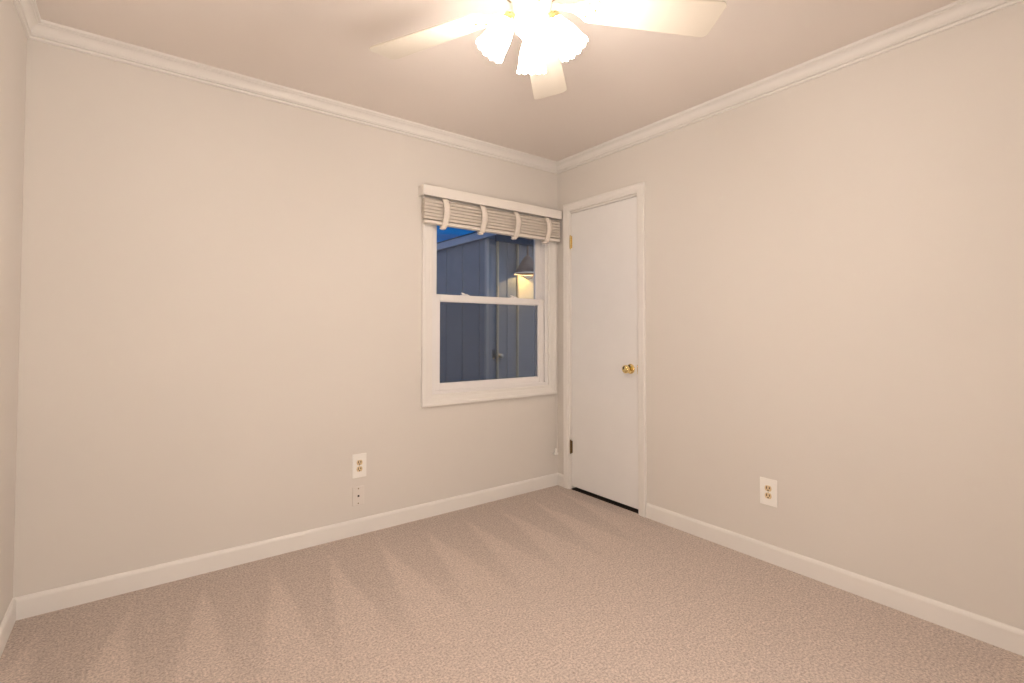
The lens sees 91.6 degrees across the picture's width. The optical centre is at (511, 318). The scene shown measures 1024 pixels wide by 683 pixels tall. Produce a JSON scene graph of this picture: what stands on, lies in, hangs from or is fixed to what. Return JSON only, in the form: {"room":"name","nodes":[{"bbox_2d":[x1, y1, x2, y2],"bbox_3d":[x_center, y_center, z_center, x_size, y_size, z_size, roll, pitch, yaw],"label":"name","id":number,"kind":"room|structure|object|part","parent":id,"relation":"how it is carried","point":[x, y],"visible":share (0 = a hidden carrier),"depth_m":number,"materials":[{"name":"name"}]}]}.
{"room":"empty bedroom","nodes":[
{"label":"empty bedroom","id":0,"kind":"room"},
{"bbox_2d":[0,0,26,623],"bbox_3d":[-0.979,-0.045,0.554,0.140,2.440,3.581,1,-2,-37],"label":"wall","id":1,"kind":"structure","parent":0,"point":[13,39],"depth_m":1.86,"materials":[{"name":"beige paint"}]},
{"bbox_2d":[0,598,15,656],"bbox_3d":[-0.961,1.133,0.626,0.012,0.089,3.441,1,-2,-37],"label":"baseboard","id":2,"kind":"structure","parent":1,"relation":"attached to","point":[6,626],"depth_m":1.87,"materials":[{"name":"white paint"}]},
{"bbox_2d":[13,0,40,37],"bbox_3d":[-0.945,-1.224,0.695,0.046,0.076,3.441,1,-2,-37],"label":"crown molding","id":3,"kind":"structure","parent":1,"relation":"attached to","point":[27,10],"depth_m":1.95,"materials":[{"name":"white paint"}]},
{"bbox_2d":[13,39,557,597],"bbox_3d":[-0.565,0.021,3.195,3.982,2.440,0.140,1,-2,-37],"label":"wall","id":4,"kind":"structure","parent":0,"point":[220,297],"depth_m":2.45,"materials":[{"name":"beige paint"}]},
{"bbox_2d":[14,473,557,620],"bbox_3d":[-0.824,1.189,2.876,2.942,0.089,0.012,1,-2,-37],"label":"baseboard","id":5,"kind":"structure","parent":4,"relation":"attached to","point":[38,603],"depth_m":2.48,"materials":[{"name":"white paint"}]},
{"bbox_2d":[27,19,556,173],"bbox_3d":[-0.811,-1.168,2.921,2.942,0.076,0.046,1,-2,-37],"label":"crown molding","id":6,"kind":"structure","parent":4,"relation":"attached to","point":[48,32],"depth_m":2.55,"materials":[{"name":"white paint"}]},
{"bbox_2d":[352,485,363,505],"bbox_3d":[-0.877,1.014,2.843,0.068,0.107,0.008,1,-2,-37],"label":"phone jack","id":7,"kind":"object","parent":4,"relation":"attached to","point":[357,492],"visible":1,"depth_m":2.84,"materials":[{"name":"beige plastic"}]},
{"bbox_2d":[352,453,365,478],"bbox_3d":[-0.873,0.844,2.849,0.082,0.135,0.008,1,-2,-37],"label":"wall outlet","id":8,"kind":"object","parent":4,"relation":"attached to","point":[358,460],"visible":1,"depth_m":2.85,"materials":[{"name":"beige plastic"}]},
{"bbox_2d":[421,195,556,407],"bbox_3d":[-0.154,-0.117,3.493,1.119,1.361,0.158,1,-2,-37],"label":"window","id":9,"kind":"structure","parent":4,"relation":"in","point":[544,380],"depth_m":3.41,"materials":[{"name":"white paint"}]},
{"bbox_3d":[-0.164,-0.408,3.511,0.943,0.611,0.028,1,-2,-37],"label":"sash","id":10,"kind":"part","parent":9,"relation":"part of","materials":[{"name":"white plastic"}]},
{"bbox_3d":[-0.140,0.165,3.464,0.926,0.624,0.028,1,-2,-37],"label":"sash","id":11,"kind":"part","parent":9,"relation":"part of","materials":[{"name":"white plastic"}]},
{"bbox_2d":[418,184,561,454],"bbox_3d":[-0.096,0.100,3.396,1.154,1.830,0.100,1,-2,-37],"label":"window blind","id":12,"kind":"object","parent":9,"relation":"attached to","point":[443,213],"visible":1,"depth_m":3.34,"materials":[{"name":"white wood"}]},
{"bbox_3d":[-0.100,-0.592,3.420,1.129,0.022,0.040,1,-2,-37],"label":"rail","id":13,"kind":"part","parent":12,"relation":"part of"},
{"bbox_3d":[-0.163,-0.118,3.502,0.996,1.245,0.133,1,-2,-37],"label":"frame","id":14,"kind":"part","parent":9,"relation":"part of","materials":[{"name":"white plastic"}]},
{"bbox_3d":[-0.189,0.172,3.529,0.943,0.613,0.010,1,-2,-37],"label":"screen frame","id":15,"kind":"part","parent":9,"relation":"part of","materials":[{"name":"white plastic"}]},
{"bbox_2d":[36,0,957,160],"bbox_3d":[0.514,-1.293,1.798,3.982,0.120,3.721,1,-2,-37],"label":"ceiling","id":16,"kind":"structure","parent":0,"point":[623,81],"depth_m":2.27,"materials":[{"name":"paint"}]},
{"bbox_2d":[369,0,726,98],"bbox_3d":[0.051,-1.029,1.548,1.208,0.419,1.221,1,-2,-37],"label":"ceiling fan","id":17,"kind":"object","parent":16,"relation":"hanging from","point":[541,49],"visible":1,"depth_m":1.63,"materials":[{"name":"white wood"}]},
{"bbox_3d":[-0.289,-0.994,1.763,0.464,0.035,0.147,-1,-2,28],"label":"fan blade","id":18,"kind":"part","parent":17,"relation":"part of","materials":[{"name":"white wood"}]},
{"bbox_3d":[-0.057,-0.886,1.581,0.115,0.137,0.110,1,-2,-37],"label":"lamp shade","id":19,"kind":"part","parent":17,"relation":"part of","materials":[{"name":"white glass"}]},
{"bbox_3d":[0.055,-0.889,1.456,0.110,0.137,0.115,1,-2,-37],"label":"lamp shade","id":20,"kind":"part","parent":17,"relation":"part of","materials":[{"name":"white glass"}]},
{"bbox_3d":[0.058,-0.913,1.481,0.050,0.071,0.054,1,-2,-37],"label":"light bulb","id":21,"kind":"part","parent":17,"relation":"part of","materials":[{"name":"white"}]},
{"bbox_3d":[0.069,-0.883,1.693,0.110,0.137,0.115,1,-2,-37],"label":"lamp shade","id":22,"kind":"part","parent":17,"relation":"part of","materials":[{"name":"white glass"}]},
{"bbox_3d":[0.131,-0.989,1.968,0.147,0.035,0.464,0,-1,10],"label":"fan blade","id":23,"kind":"part","parent":17,"relation":"part of","materials":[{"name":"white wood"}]},
{"bbox_3d":[0.181,-0.886,1.567,0.115,0.137,0.110,1,-2,-37],"label":"lamp shade","id":24,"kind":"part","parent":17,"relation":"part of","materials":[{"name":"white glass"}]},
{"bbox_3d":[0.455,-0.997,1.633,0.464,0.035,0.147,0,-1,-8],"label":"fan blade","id":25,"kind":"part","parent":17,"relation":"part of","materials":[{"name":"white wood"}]},
{"bbox_2d":[0,485,1023,682],"bbox_3d":[0.511,1.267,1.734,3.982,0.120,3.721,1,-2,-37],"label":"floor","id":26,"kind":"structure","parent":0,"point":[554,584],"depth_m":2.02,"materials":[{"name":"beige carpet"}]},
{"bbox_2d":[557,1,1023,629],"bbox_3d":[1.474,0.004,2.403,0.120,2.440,3.581,1,-2,-37],"label":"wall","id":27,"kind":"structure","parent":0,"point":[834,261],"depth_m":2.22,"materials":[{"name":"beige paint"}]},
{"bbox_2d":[558,473,562,486],"bbox_3d":[0.364,1.212,3.734,0.012,0.089,0.073,1,-2,-37],"label":"baseboard","id":28,"kind":"structure","parent":27,"relation":"attached to","point":[560,476],"depth_m":3.73,"materials":[{"name":"white paint"}]},
{"bbox_2d":[563,181,646,517],"bbox_3d":[0.642,0.196,3.448,0.182,2.107,0.743,1,-2,-37],"label":"door","id":29,"kind":"structure","parent":27,"relation":"in","point":[605,456],"depth_m":3.40,"materials":[{"name":"white paint"}]},
{"bbox_3d":[0.744,0.328,3.212,0.066,0.055,0.055,1,-2,-37],"label":"knob","id":30,"kind":"part","parent":29,"relation":"part of","materials":[{"name":"gold metal"}]},
{"bbox_2d":[760,477,776,507],"bbox_3d":[1.293,0.877,2.512,0.008,0.134,0.086,1,-2,-37],"label":"wall outlet","id":31,"kind":"object","parent":27,"relation":"attached to","point":[768,487],"visible":1,"depth_m":2.51,"materials":[{"name":"beige plastic"}]},
{"bbox_2d":[765,493,771,498],"bbox_3d":[1.292,0.895,2.510,0.004,0.028,0.034,1,-2,-37],"label":"receptacle","id":32,"kind":"object","parent":31,"relation":"attached to","point":[767,495],"depth_m":2.51,"materials":[{"name":"beige plastic"}]},
{"bbox_2d":[765,485,771,491],"bbox_3d":[1.292,0.858,2.511,0.004,0.028,0.034,1,-2,-37],"label":"receptacle","id":33,"kind":"object","parent":31,"relation":"attached to","point":[768,488],"depth_m":2.51,"materials":[{"name":"beige plastic"}]},
{"bbox_2d":[557,0,1023,173],"bbox_3d":[1.366,-1.178,2.438,0.046,0.076,3.441,1,-2,-37],"label":"crown molding","id":34,"kind":"structure","parent":27,"relation":"attached to","point":[959,12],"depth_m":2.36,"materials":[{"name":"white paint"}]},
{"bbox_2d":[646,503,1023,655],"bbox_3d":[1.627,1.171,2.059,0.012,0.089,2.613,1,-2,-37],"label":"baseboard","id":35,"kind":"structure","parent":27,"relation":"attached to","point":[1001,635],"depth_m":2.19,"materials":[{"name":"white paint"}]},
{"label":"outside","id":36,"kind":"structure","parent":0,"visible":0},
{"bbox_3d":[-2.517,1.608,9.941,20.000,0.100,13.038,1,-2,-37],"label":"ground","id":37,"kind":"structure","parent":36,"visible":0},
{"bbox_2d":[436,231,533,382],"bbox_3d":[-0.091,0.256,8.538,3.475,2.538,4.250,1,-2,-37],"label":"shed","id":38,"kind":"object","parent":37,"relation":"on","point":[478,341],"visible":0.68,"depth_m":6.30,"materials":[{"name":"grey"}]},
{"bbox_3d":[-0.307,0.242,6.037,0.036,2.440,0.044,1,-2,-37],"label":"corner trim","id":39,"kind":"part","parent":38,"relation":"part of","materials":[{"name":"grey"}]},
{"bbox_3d":[-0.177,0.254,6.106,0.020,2.420,0.030,1,-2,-37],"label":"door trim","id":40,"kind":"part","parent":38,"relation":"part of","materials":[{"name":"grey wood"}]},
{"bbox_3d":[0.071,0.259,6.292,0.020,2.420,0.030,1,-2,-37],"label":"door trim","id":41,"kind":"part","parent":38,"relation":"part of","materials":[{"name":"grey wood"}]},
{"bbox_2d":[514,239,533,279],"bbox_3d":[0.194,-0.725,6.178,0.344,0.496,0.344,1,-2,-37],"label":"lamp","id":42,"kind":"object","parent":38,"relation":"hanging from","point":[526,267],"visible":0.78,"depth_m":6.10,"materials":[{"name":"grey metal"}]},
{"bbox_3d":[0.194,-0.667,6.176,0.330,0.227,0.330,1,-2,-37],"label":"lamp shade","id":43,"kind":"part","parent":42,"relation":"part of","materials":[{"name":"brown metal"}]}
]}

